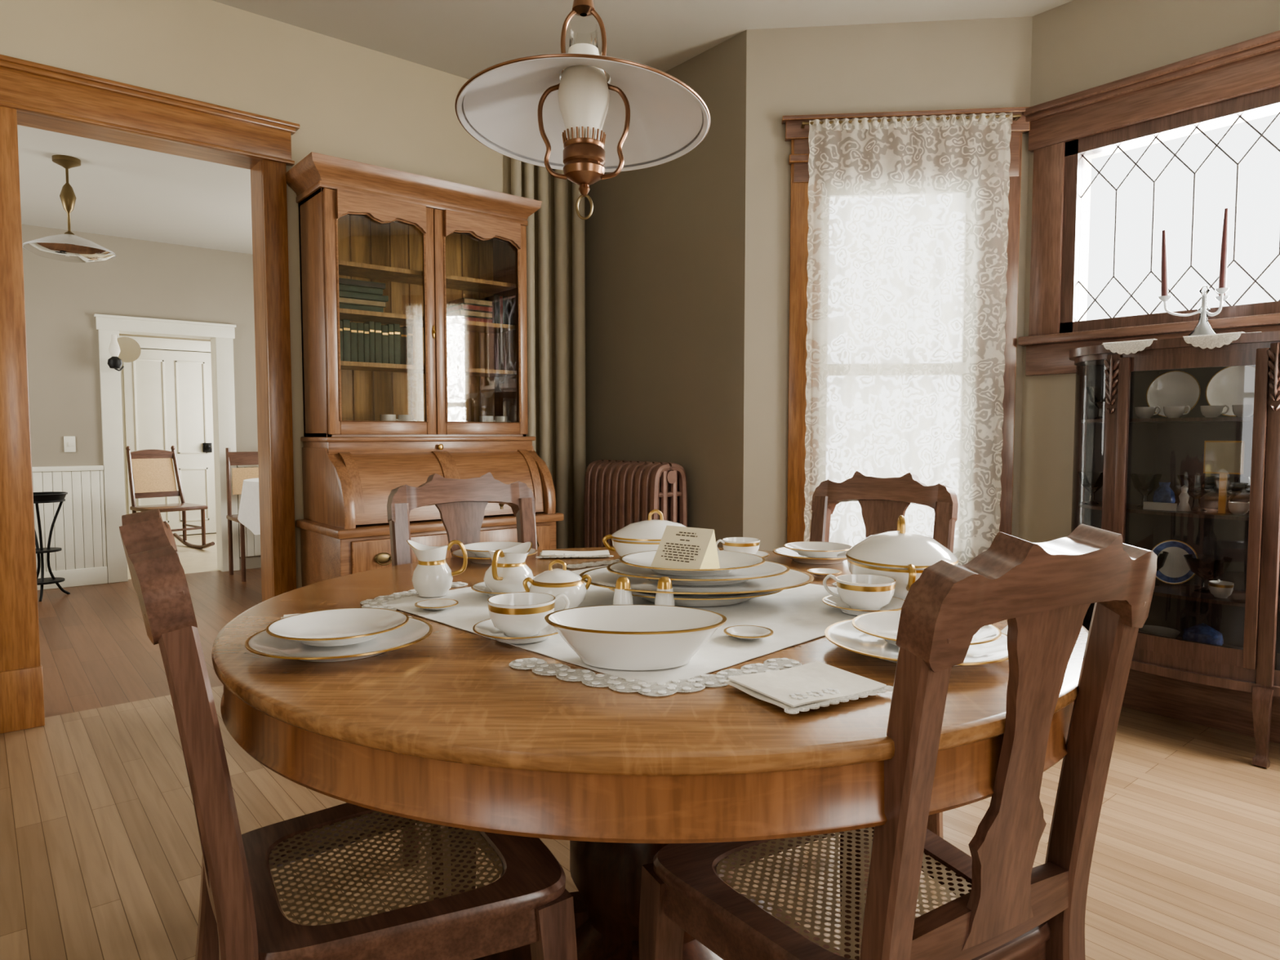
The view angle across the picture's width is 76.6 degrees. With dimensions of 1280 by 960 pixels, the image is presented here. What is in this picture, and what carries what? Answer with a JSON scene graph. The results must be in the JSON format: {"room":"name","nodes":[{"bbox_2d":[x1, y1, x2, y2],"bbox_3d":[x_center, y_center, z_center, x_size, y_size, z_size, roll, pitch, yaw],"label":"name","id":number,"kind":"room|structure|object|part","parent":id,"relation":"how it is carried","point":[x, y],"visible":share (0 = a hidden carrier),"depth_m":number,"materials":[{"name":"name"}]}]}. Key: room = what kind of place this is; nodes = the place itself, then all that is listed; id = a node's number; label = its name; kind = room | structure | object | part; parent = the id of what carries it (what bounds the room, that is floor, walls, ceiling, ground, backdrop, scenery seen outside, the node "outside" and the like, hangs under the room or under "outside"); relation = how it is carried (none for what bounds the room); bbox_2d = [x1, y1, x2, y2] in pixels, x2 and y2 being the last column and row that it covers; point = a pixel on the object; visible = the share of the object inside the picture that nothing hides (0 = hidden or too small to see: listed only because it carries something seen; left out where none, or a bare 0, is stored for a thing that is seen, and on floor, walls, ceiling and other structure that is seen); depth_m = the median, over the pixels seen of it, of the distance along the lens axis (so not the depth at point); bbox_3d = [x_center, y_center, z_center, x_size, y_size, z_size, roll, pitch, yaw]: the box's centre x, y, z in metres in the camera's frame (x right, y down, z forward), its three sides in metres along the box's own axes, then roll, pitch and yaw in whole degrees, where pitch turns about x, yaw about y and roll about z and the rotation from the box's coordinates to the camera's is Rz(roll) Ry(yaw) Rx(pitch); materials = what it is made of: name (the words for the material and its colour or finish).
{"room":"dining room","nodes":[
{"label":"dining room","id":0,"kind":"room"},
{"bbox_2d":[17,124,252,253],"bbox_3d":[-2.938,-1.688,4.442,4.250,0.100,3.170,-3,4,-40],"label":"ceiling","id":1,"kind":"structure","parent":0,"point":[122,191],"depth_m":4.68,"materials":[{"name":"white paint"}]},
{"bbox_2d":[22,154,116,262],"bbox_3d":[-2.888,-1.365,4.093,0.394,0.505,0.394,-3,4,-40],"label":"ceiling lamp","id":2,"kind":"object","parent":1,"relation":"hanging from","point":[68,246],"depth_m":4.04,"materials":[{"name":"white glass"}]},
{"bbox_2d":[21,224,261,569],"bbox_3d":[-3.881,-0.488,5.693,3.900,2.440,0.150,-3,4,-40],"label":"wall","id":3,"kind":"structure","parent":0,"point":[150,279],"depth_m":5.66,"materials":[{"name":"paint"}]},
{"bbox_2d":[31,465,107,590],"bbox_3d":[-4.548,0.351,5.072,2.020,0.835,0.030,-3,4,-40],"label":"wainscoting","id":4,"kind":"structure","parent":3,"relation":"attached to","point":[95,571],"depth_m":5.60,"materials":[{"name":"white wood"}]},
{"bbox_2d":[63,435,75,452],"bbox_3d":[-3.918,-0.246,5.566,0.065,0.110,0.020,-3,4,-40],"label":"light switch","id":5,"kind":"object","parent":3,"relation":"attached to","point":[69,446],"visible":1,"depth_m":5.56,"materials":[{"name":"white plastic"}]},
{"bbox_2d":[107,334,141,371],"bbox_3d":[-3.646,-0.886,5.689,0.122,0.247,0.234,1,3,10],"label":"oil lamp","id":6,"kind":"object","parent":3,"relation":"attached to","point":[125,349],"visible":1,"depth_m":5.72,"materials":[{"name":"mirror"}]},
{"bbox_2d":[93,313,239,582],"bbox_3d":[-3.482,-0.229,6.010,0.900,1.885,0.195,-3,4,-40],"label":"trim","id":7,"kind":"structure","parent":3,"relation":"attached to","point":[221,336],"depth_m":5.85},
{"bbox_2d":[236,464,260,557],"bbox_3d":[-2.713,0.214,6.585,1.015,0.735,0.030,-3,4,-40],"label":"trim","id":8,"kind":"structure","parent":3,"relation":"attached to","point":[252,542],"depth_m":6.32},
{"bbox_2d":[119,333,216,535],"bbox_3d":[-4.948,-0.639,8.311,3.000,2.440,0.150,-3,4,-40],"label":"door","id":9,"kind":"structure","parent":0,"point":[126,335],"depth_m":8.27,"materials":[{"name":"paint"}]},
{"bbox_2d":[119,335,210,514],"bbox_3d":[-4.807,-0.429,8.310,1.080,2.020,0.050,-3,4,-40],"label":"frame","id":10,"kind":"object","parent":9,"relation":"attached to","point":[144,342],"visible":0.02,"depth_m":8.15,"materials":[{"name":"white wood"}]},
{"bbox_2d":[123,348,216,535],"bbox_3d":[-4.773,-0.372,8.273,0.800,1.890,0.115,-3,4,-40],"label":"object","id":11,"kind":"structure","parent":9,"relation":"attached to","point":[168,393],"depth_m":8.31,"materials":[{"name":"white wood"}]},
{"bbox_3d":[-4.514,-0.338,8.463,0.080,0.100,0.075,-3,4,-40],"label":"knob","id":12,"kind":"part","parent":11,"relation":"part of","materials":[{"name":"black metal"}]},
{"bbox_2d":[0,0,573,588],"bbox_3d":[-1.858,-0.513,3.247,3.907,2.770,0.150,-3,4,-40],"label":"wall","id":13,"kind":"structure","parent":0,"point":[348,100],"depth_m":3.45,"materials":[{"name":"paint"}]},
{"bbox_2d":[0,106,296,733],"bbox_3d":[-1.932,-0.224,3.195,1.035,2.200,0.202,-3,4,-40],"label":"posts","id":14,"kind":"object","parent":13,"relation":"attached to","point":[21,674],"visible":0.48,"depth_m":2.90,"materials":[{"name":"brown wood"}]},
{"bbox_2d":[0,54,300,169],"bbox_3d":[-1.925,-1.389,3.119,1.125,0.165,0.225,-3,4,-40],"label":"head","id":15,"kind":"object","parent":14,"relation":"on","point":[43,96],"visible":0.97,"depth_m":3.06},
{"bbox_2d":[0,533,1279,959],"bbox_3d":[-1.610,0.899,3.690,5.150,0.100,11.750,-3,4,-40],"label":"floor","id":16,"kind":"structure","parent":0,"point":[100,850],"depth_m":2.21,"materials":[{"name":"brown wood"}]},
{"bbox_2d":[33,491,70,601],"bbox_3d":[-3.849,0.426,5.220,0.292,0.681,0.292,-3,4,-40],"label":"plant stand","id":17,"kind":"object","parent":16,"relation":"on","point":[50,496],"visible":0.69,"depth_m":5.20,"materials":[{"name":"black metal"}]},
{"bbox_2d":[125,445,214,548],"bbox_3d":[-4.283,0.168,7.341,0.809,0.950,0.480,3,4,38],"label":"rocking chair","id":18,"kind":"object","parent":16,"relation":"on","point":[152,470],"visible":0.72,"depth_m":7.46,"materials":[{"name":"brown wood"}]},
{"bbox_2d":[225,448,258,582],"bbox_3d":[-2.824,0.237,6.042,0.400,0.951,0.435,-3,4,-40],"label":"chair","id":19,"kind":"object","parent":16,"relation":"on","point":[244,458],"visible":0.39,"depth_m":6.07,"materials":[{"name":"brown wood"}]},
{"bbox_2d":[237,477,260,534],"bbox_3d":[-2.218,0.367,5.503,0.910,0.754,0.903,-3,4,-40],"label":"kitchen table","id":20,"kind":"object","parent":16,"relation":"on","point":[249,508],"visible":0.09,"depth_m":5.16,"materials":[{"name":"fabric"}]},
{"bbox_2d":[119,508,577,959],"bbox_3d":[-0.409,0.516,1.148,0.521,0.965,0.440,-2,4,-31],"label":"dining chair","id":21,"kind":"object","parent":16,"relation":"on","point":[242,917],"visible":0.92,"depth_m":1.04,"materials":[{"name":"brown wood"}]},
{"bbox_3d":[-0.372,0.547,1.173,0.288,0.006,0.304,-2,4,-31],"label":"cane seat","id":22,"kind":"part","parent":21,"relation":"part of","materials":[{"name":"brown wicker"}]},
{"bbox_3d":[-0.374,0.767,1.184,0.438,0.458,0.440,-2,4,-31],"label":"seat frame","id":23,"kind":"part","parent":21,"relation":"part of","materials":[{"name":"brown wood"}]},
{"bbox_2d":[285,151,563,586],"bbox_3d":[-0.919,-0.220,3.591,1.050,2.145,0.535,-3,4,-40],"label":"secretary desk","id":24,"kind":"object","parent":16,"relation":"on","point":[413,286],"visible":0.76,"depth_m":3.52,"materials":[{"name":"brown wood"}]},
{"bbox_3d":[-1.071,-0.678,3.381,0.463,0.975,0.042,-3,4,-40],"label":"door","id":25,"kind":"part","parent":24,"relation":"part of","materials":[{"name":"brown wood"}]},
{"bbox_2d":[338,277,507,364],"bbox_3d":[-1.006,-0.689,3.664,0.863,0.355,0.170,-3,4,-40],"label":"books","id":26,"kind":"object","parent":24,"relation":"on","point":[369,341],"depth_m":3.52,"materials":[{"name":"green paper"}]},
{"bbox_3d":[-0.711,-0.695,3.679,0.463,0.975,0.042,-3,4,-40],"label":"door","id":27,"kind":"part","parent":24,"relation":"part of","materials":[{"name":"brown wood"}]},
{"bbox_2d":[386,471,537,900],"bbox_3d":[-0.334,0.474,1.867,0.440,0.965,0.521,-2,4,-30],"label":"dining chair","id":28,"kind":"object","parent":16,"relation":"on","point":[461,504],"visible":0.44,"depth_m":2.02,"materials":[{"name":"brown wood"}]},
{"bbox_3d":[-0.313,0.729,1.845,0.440,0.458,0.438,-2,4,-30],"label":"seat frame","id":29,"kind":"part","parent":28,"relation":"part of","materials":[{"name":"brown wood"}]},
{"bbox_2d":[511,158,521,196],"bbox_3d":[-0.618,-0.562,4.103,0.073,2.770,0.073,-3,4,-40],"label":"pipe","id":30,"kind":"object","parent":16,"relation":"on","point":[516,165],"visible":0.02,"depth_m":4.03,"materials":[{"name":"metal"}]},
{"bbox_2d":[524,162,535,451],"bbox_3d":[-0.560,-0.565,4.150,0.067,2.770,0.067,-3,4,-40],"label":"pipe","id":31,"kind":"object","parent":16,"relation":"on","point":[528,168],"visible":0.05,"depth_m":4.11,"materials":[{"name":"metal"}]},
{"bbox_2d":[537,165,550,471],"bbox_3d":[-0.496,-0.568,4.197,0.078,2.770,0.078,-3,4,-40],"label":"pipe","id":32,"kind":"object","parent":16,"relation":"on","point":[542,173],"visible":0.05,"depth_m":4.16,"materials":[{"name":"metal"}]},
{"bbox_2d":[554,168,568,548],"bbox_3d":[-0.412,-0.571,4.253,0.090,2.770,0.090,-3,4,-40],"label":"pipe","id":33,"kind":"object","parent":16,"relation":"on","point":[560,184],"visible":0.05,"depth_m":4.22,"materials":[{"name":"metal"}]},
{"bbox_2d":[572,182,586,547],"bbox_3d":[-0.324,-0.575,4.320,0.095,2.770,0.095,-3,4,-40],"label":"pipe","id":34,"kind":"object","parent":16,"relation":"on","point":[578,224],"visible":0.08,"depth_m":4.29,"materials":[{"name":"metal"}]},
{"bbox_2d":[583,459,687,547],"bbox_3d":[-0.030,0.370,3.932,0.220,0.928,0.565,-3,4,-40],"label":"radiator","id":35,"kind":"object","parent":16,"relation":"on","point":[619,494],"visible":0.33,"depth_m":3.79,"materials":[{"name":"metal"}]},
{"bbox_2d":[211,546,1088,959],"bbox_3d":[0.022,0.596,1.479,1.402,0.760,1.402,0,3,0],"label":"dining table","id":36,"kind":"object","parent":16,"relation":"on","point":[440,728],"visible":0.48,"depth_m":0.86,"materials":[{"name":"brown wood"}]},
{"bbox_2d":[280,613,297,618],"bbox_3d":[-0.488,0.221,1.283,0.166,0.010,0.103,-1,4,-22],"label":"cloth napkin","id":37,"kind":"object","parent":36,"relation":"on","point":[290,615],"visible":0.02,"depth_m":1.30,"materials":[{"name":"fabric"}]},
{"bbox_2d":[244,617,432,662],"bbox_3d":[-0.415,0.225,1.130,0.244,0.020,0.244,0,3,0],"label":"dinner plate","id":38,"kind":"object","parent":36,"relation":"on","point":[415,630],"visible":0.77,"depth_m":1.11,"materials":[{"name":"ceramic"}]},
{"bbox_2d":[266,608,408,646],"bbox_3d":[-0.423,0.210,1.141,0.188,0.020,0.188,0,3,0],"label":"salad plate","id":39,"kind":"object","parent":38,"relation":"on","point":[343,626],"visible":1,"depth_m":1.17,"materials":[{"name":"ceramic"}]},
{"bbox_2d":[451,547,537,564],"bbox_3d":[-0.343,0.179,1.913,0.200,0.020,0.200,0,3,0],"label":"dinner plate","id":40,"kind":"object","parent":36,"relation":"on","point":[472,557],"visible":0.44,"depth_m":1.87,"materials":[{"name":"ceramic"}]},
{"bbox_2d":[459,541,522,557],"bbox_3d":[-0.343,0.166,1.913,0.160,0.020,0.160,0,3,0],"label":"salad plate","id":41,"kind":"object","parent":40,"relation":"on","point":[480,548],"visible":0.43,"depth_m":1.96,"materials":[{"name":"ceramic"}]},
{"bbox_2d":[535,550,613,558],"bbox_3d":[-0.160,0.181,1.980,0.186,0.010,0.088,0,3,-5],"label":"cloth napkin","id":42,"kind":"object","parent":36,"relation":"on","point":[545,553],"visible":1,"depth_m":1.96,"materials":[{"name":"fabric"}]},
{"bbox_2d":[360,559,901,696],"bbox_3d":[0.020,0.216,1.435,0.828,0.004,0.828,-3,5,-45],"label":"table runner","id":43,"kind":"object","parent":36,"relation":"on","point":[796,615],"visible":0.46,"depth_m":1.20,"materials":[{"name":"fabric"}]},
{"bbox_2d":[414,598,457,609],"bbox_3d":[-0.345,0.212,1.375,0.072,0.008,0.072,0,3,0],"label":"dish","id":44,"kind":"object","parent":43,"relation":"on","point":[439,603],"visible":1,"depth_m":1.38,"materials":[{"name":"ceramic"}]},
{"bbox_2d":[406,540,467,597],"bbox_3d":[-0.373,0.160,1.494,0.095,0.100,0.077,-2,4,-34],"label":"pitcher","id":45,"kind":"object","parent":43,"relation":"on","point":[432,577],"visible":1,"depth_m":1.47,"materials":[{"name":"ceramic"}]},
{"bbox_2d":[471,581,529,596],"bbox_3d":[-0.241,0.202,1.489,0.136,0.016,0.136,0,3,0],"label":"saucer","id":46,"kind":"object","parent":43,"relation":"on","point":[480,587],"visible":0.27,"depth_m":1.48,"materials":[{"name":"ceramic"}]},
{"bbox_2d":[483,542,533,592],"bbox_3d":[-0.234,0.163,1.478,0.098,0.085,0.113,-1,4,-23],"label":"pitcher","id":47,"kind":"object","parent":46,"relation":"on","point":[507,572],"visible":0.96,"depth_m":1.46,"materials":[{"name":"ceramic"}]},
{"bbox_2d":[472,618,558,644],"bbox_3d":[-0.172,0.220,1.180,0.140,0.016,0.140,0,3,0],"label":"saucer","id":48,"kind":"object","parent":43,"relation":"on","point":[486,628],"visible":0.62,"depth_m":1.16,"materials":[{"name":"ceramic"}]},
{"bbox_2d":[487,591,569,636],"bbox_3d":[-0.168,0.196,1.177,0.106,0.053,0.098,1,3,15],"label":"teacup","id":49,"kind":"object","parent":48,"relation":"on","point":[521,614],"visible":0.92,"depth_m":1.15,"materials":[{"name":"ceramic"}]},
{"bbox_2d":[522,560,591,611],"bbox_3d":[-0.138,0.176,1.357,0.098,0.085,0.098,3,4,37],"label":"sugar bowl","id":50,"kind":"object","parent":43,"relation":"on","point":[553,582],"visible":0.88,"depth_m":1.33,"materials":[{"name":"ceramic"}]},
{"bbox_2d":[613,576,633,604],"bbox_3d":[-0.028,0.189,1.343,0.035,0.059,0.035,0,3,0],"label":"salt shaker","id":51,"kind":"object","parent":43,"relation":"on","point":[621,597],"visible":0.7,"depth_m":1.33,"materials":[{"name":"ceramic"}]},
{"bbox_2d":[544,604,726,670],"bbox_3d":[-0.006,0.207,1.059,0.237,0.056,0.160,0,3,3],"label":"oval bowl","id":52,"kind":"object","parent":43,"relation":"on","point":[612,637],"visible":1,"depth_m":1.02,"materials":[{"name":"ceramic"}]},
{"bbox_2d":[602,509,687,556],"bbox_3d":[0.036,0.128,1.871,0.190,0.121,0.185,2,4,36],"label":"covered dish","id":53,"kind":"object","parent":43,"relation":"on","point":[646,535],"visible":0.51,"depth_m":1.82,"materials":[{"name":"ceramic"}]},
{"bbox_2d":[654,576,675,605],"bbox_3d":[0.041,0.189,1.343,0.035,0.059,0.035,0,3,0],"label":"pepper shaker","id":54,"kind":"object","parent":43,"relation":"on","point":[664,583],"visible":0.61,"depth_m":1.33,"materials":[{"name":"ceramic"}]},
{"bbox_2d":[609,588,783,606],"bbox_3d":[0.100,0.201,1.454,0.315,0.024,0.240,0,3,0],"label":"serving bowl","id":55,"kind":"object","parent":43,"relation":"on","point":[733,599],"visible":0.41,"depth_m":1.38,"materials":[{"name":"ceramic"}]},
{"bbox_2d":[579,566,813,596],"bbox_3d":[0.100,0.182,1.458,0.420,0.020,0.319,0,3,0],"label":"oval platter","id":56,"kind":"object","parent":55,"relation":"on","point":[601,576],"visible":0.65,"depth_m":1.43,"materials":[{"name":"ceramic"}]},
{"bbox_2d":[606,560,790,585],"bbox_3d":[0.105,0.168,1.467,0.330,0.020,0.251,0,3,0],"label":"oval platter","id":57,"kind":"object","parent":56,"relation":"on","point":[768,569],"visible":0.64,"depth_m":1.45,"materials":[{"name":"ceramic"}]},
{"bbox_2d":[619,550,764,576],"bbox_3d":[0.095,0.153,1.476,0.264,0.020,0.238,0,3,0],"label":"dinner plate","id":58,"kind":"object","parent":57,"relation":"on","point":[729,561],"visible":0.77,"depth_m":1.48,"materials":[{"name":"ceramic"}]},
{"bbox_2d":[650,525,719,568],"bbox_3d":[0.081,0.122,1.459,0.104,0.072,0.070,3,4,38],"label":"card","id":59,"kind":"object","parent":58,"relation":"on","point":[679,547],"visible":1,"depth_m":1.45,"materials":[{"name":"beige paper"}]},
{"bbox_2d":[724,625,773,639],"bbox_3d":[0.158,0.224,1.180,0.072,0.008,0.072,0,3,0],"label":"dish","id":60,"kind":"object","parent":43,"relation":"on","point":[740,632],"visible":1,"depth_m":1.19,"materials":[{"name":"ceramic"}]},
{"bbox_2d":[822,595,904,615],"bbox_3d":[0.375,0.210,1.349,0.140,0.016,0.140,0,3,0],"label":"saucer","id":61,"kind":"object","parent":43,"relation":"on","point":[895,603],"visible":0.53,"depth_m":1.35,"materials":[{"name":"ceramic"}]},
{"bbox_2d":[822,573,895,610],"bbox_3d":[0.367,0.187,1.348,0.111,0.051,0.096,0,3,0],"label":"teacup","id":62,"kind":"object","parent":61,"relation":"on","point":[858,591],"visible":0.99,"depth_m":1.32,"materials":[{"name":"ceramic"}]},
{"bbox_2d":[845,515,958,599],"bbox_3d":[0.475,0.137,1.475,0.216,0.148,0.221,-2,4,-32],"label":"covered dish","id":63,"kind":"object","parent":43,"relation":"on","point":[901,555],"visible":0.75,"depth_m":1.40,"materials":[{"name":"ceramic"}]},
{"bbox_2d":[755,550,769,557],"bbox_3d":[0.235,0.179,1.889,0.132,0.016,0.132,0,3,0],"label":"saucer","id":64,"kind":"object","parent":36,"relation":"on","point":[762,553],"visible":0.11,"depth_m":1.90,"materials":[{"name":"ceramic"}]},
{"bbox_2d":[715,537,759,554],"bbox_3d":[0.233,0.159,1.884,0.088,0.046,0.096,2,4,30],"label":"teacup","id":65,"kind":"object","parent":64,"relation":"on","point":[742,544],"visible":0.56,"depth_m":1.86,"materials":[{"name":"ceramic"}]},
{"bbox_2d":[724,661,893,714],"bbox_3d":[0.194,0.238,0.940,0.161,0.010,0.126,-2,4,-31],"label":"cloth napkin","id":66,"kind":"object","parent":36,"relation":"on","point":[814,685],"visible":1,"depth_m":0.93,"materials":[{"name":"fabric"}]},
{"bbox_2d":[773,546,847,564],"bbox_3d":[0.420,0.179,1.913,0.210,0.020,0.210,0,3,0],"label":"dinner plate","id":67,"kind":"object","parent":36,"relation":"on","point":[783,551],"visible":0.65,"depth_m":1.87,"materials":[{"name":"ceramic"}]},
{"bbox_2d":[783,541,852,557],"bbox_3d":[0.420,0.166,1.913,0.160,0.020,0.160,0,3,0],"label":"salad plate","id":68,"kind":"object","parent":67,"relation":"on","point":[806,548],"visible":0.98,"depth_m":1.94,"materials":[{"name":"ceramic"}]},
{"bbox_2d":[806,568,841,576],"bbox_3d":[0.385,0.194,1.694,0.072,0.008,0.072,0,3,0],"label":"dish","id":69,"kind":"object","parent":36,"relation":"on","point":[816,571],"visible":0.96,"depth_m":1.71,"materials":[{"name":"ceramic"}]},
{"bbox_2d":[824,618,1008,666],"bbox_3d":[0.383,0.226,1.110,0.254,0.020,0.254,0,3,0],"label":"dinner plate","id":70,"kind":"object","parent":36,"relation":"on","point":[843,634],"visible":0.45,"depth_m":1.10,"materials":[{"name":"ceramic"}]},
{"bbox_2d":[852,610,1001,645],"bbox_3d":[0.393,0.212,1.119,0.194,0.020,0.194,0,3,0],"label":"salad plate","id":71,"kind":"object","parent":70,"relation":"on","point":[884,625],"visible":0.39,"depth_m":1.14,"materials":[{"name":"ceramic"}]},
{"bbox_2d":[1000,625,1008,635],"bbox_3d":[0.563,0.228,1.173,0.088,0.010,0.116,3,4,40],"label":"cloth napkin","id":72,"kind":"object","parent":36,"relation":"on","point":[1004,630],"visible":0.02,"depth_m":1.21,"materials":[{"name":"fabric"}]},
{"bbox_2d":[728,471,958,888],"bbox_3d":[0.491,0.470,1.932,0.440,0.965,0.521,2,4,37],"label":"dining chair","id":73,"kind":"object","parent":16,"relation":"on","point":[882,501],"visible":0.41,"depth_m":2.08,"materials":[{"name":"brown wood"}]},
{"bbox_2d":[639,524,1156,959],"bbox_3d":[0.312,0.520,1.067,0.440,0.965,0.521,-2,4,-30],"label":"dining chair","id":74,"kind":"object","parent":16,"relation":"on","point":[1004,907],"visible":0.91,"depth_m":0.89,"materials":[{"name":"brown wood"}]},
{"bbox_3d":[0.290,0.551,1.107,0.304,0.006,0.288,-2,4,-30],"label":"cane seat","id":75,"kind":"part","parent":74,"relation":"part of","materials":[{"name":"brown wicker"}]},
{"bbox_3d":[0.291,0.771,1.118,0.440,0.458,0.438,-2,4,-30],"label":"seat frame","id":76,"kind":"part","parent":74,"relation":"part of","materials":[{"name":"brown wood"}]},
{"bbox_2d":[1069,330,1279,768],"bbox_3d":[1.915,0.213,2.795,0.328,1.384,0.938,-3,4,-40],"label":"china cabinet","id":77,"kind":"object","parent":16,"relation":"on","point":[1176,441],"visible":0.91,"depth_m":2.82,"materials":[{"name":"brown wood"}]},
{"bbox_3d":[1.917,0.080,2.789,0.267,1.010,0.898,-3,4,-40],"label":"glass","id":78,"kind":"part","parent":77,"relation":"part of","materials":[{"name":"clear glass"}]},
{"bbox_2d":[1158,208,1229,336],"bbox_3d":[1.906,-0.696,2.755,0.237,0.435,0.104,0,3,0],"label":"candelabra","id":79,"kind":"object","parent":77,"relation":"on","point":[1203,327],"visible":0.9,"depth_m":2.76,"materials":[{"name":"white ceramic"}]},
{"bbox_2d":[211,0,1073,82],"bbox_3d":[0.277,-1.835,1.248,5.150,0.100,5.830,-3,4,-40],"label":"ceiling","id":80,"kind":"structure","parent":0,"point":[463,38],"depth_m":3.36,"materials":[{"name":"paint"}]},
{"bbox_2d":[454,0,710,219],"bbox_3d":[-0.098,-1.125,1.388,0.440,1.335,0.439,1,4,21],"label":"oil lamp","id":81,"kind":"object","parent":80,"relation":"hanging from","point":[584,126],"visible":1,"depth_m":1.41,"materials":[{"name":"ceramic"}]},
{"bbox_3d":[-0.097,-0.665,1.417,0.437,0.084,0.437,2,-1,0],"label":"lamp shade","id":82,"kind":"part","parent":81,"relation":"part of","materials":[{"name":"glass"}]},
{"bbox_3d":[-0.098,-1.124,1.388,0.120,1.335,0.120,-3,5,-43],"label":"frame","id":83,"kind":"part","parent":81,"relation":"part of","materials":[{"name":"orange metal"}]},
{"bbox_2d":[584,29,746,547],"bbox_3d":[0.132,-0.557,4.023,0.150,2.770,1.189,-3,4,-40],"label":"wall","id":84,"kind":"structure","parent":0,"point":[665,242],"depth_m":3.81,"materials":[{"name":"paint"}]},
{"bbox_2d":[742,16,1032,564],"bbox_3d":[1.040,-0.529,3.538,1.166,2.770,0.150,0,3,5],"label":"wall","id":85,"kind":"structure","parent":0,"point":[975,63],"depth_m":3.43,"materials":[{"name":"paint"}]},
{"bbox_2d":[817,182,976,562],"bbox_3d":[1.100,-0.453,3.516,0.650,1.620,0.050,0,3,5],"label":"window","id":86,"kind":"structure","parent":85,"relation":"in","point":[842,192],"depth_m":3.49,"materials":[{"name":"paint"}]},
{"bbox_3d":[1.101,-0.463,3.521,0.570,1.520,0.004,0,3,5],"label":"glass","id":87,"kind":"part","parent":86,"relation":"part of","materials":[{"name":"clear glass"}]},
{"bbox_2d":[800,111,1021,564],"bbox_3d":[1.110,-0.481,3.397,0.873,2.020,0.062,0,3,5],"label":"lace curtain","id":88,"kind":"object","parent":85,"relation":"hanging from","point":[823,331],"visible":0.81,"depth_m":3.37,"materials":[{"name":"white fabric"}]},
{"bbox_3d":[1.110,-1.480,3.345,0.873,0.011,0.051,0,3,5],"label":"curtain rod","id":89,"kind":"part","parent":88,"relation":"part of","materials":[{"name":"gold metal"}]},
{"bbox_2d":[1018,0,1279,542],"bbox_3d":[2.075,-0.497,2.969,0.150,2.770,1.267,-3,4,-40],"label":"wall","id":90,"kind":"structure","parent":0,"point":[1077,46],"depth_m":3.23,"materials":[{"name":"paint"}]},
{"bbox_2d":[781,30,1279,564],"bbox_3d":[1.508,-0.497,2.979,0.810,2.010,1.992,-3,4,-40],"label":"window frame","id":91,"kind":"structure","parent":90,"relation":"attached to","point":[1242,78],"depth_m":3.31,"materials":[{"name":"brown wood"}]},
{"bbox_2d":[1077,107,1273,309],"bbox_3d":[2.054,-0.943,2.898,0.004,0.660,0.910,-3,4,-40],"label":"glass","id":92,"kind":"object","parent":91,"relation":"in","point":[1273,108],"visible":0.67,"depth_m":3.24,"materials":[{"name":"clear glass"}]},
{"bbox_2d":[1077,111,1279,321],"bbox_3d":[2.054,-0.943,2.898,0.006,0.663,0.914,-3,4,-40],"label":"window leading","id":93,"kind":"object","parent":90,"relation":"attached to","point":[1278,113],"visible":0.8,"depth_m":2.97,"materials":[{"name":"black metal"}]},
{"bbox_2d":[1121,668,1279,743],"bbox_3d":[2.008,0.797,2.987,0.024,0.185,1.230,-3,4,-40],"label":"baseboard","id":94,"kind":"structure","parent":90,"relation":"attached to","point":[1230,710],"depth_m":2.96,"materials":[{"name":"brown wood"}]}
]}

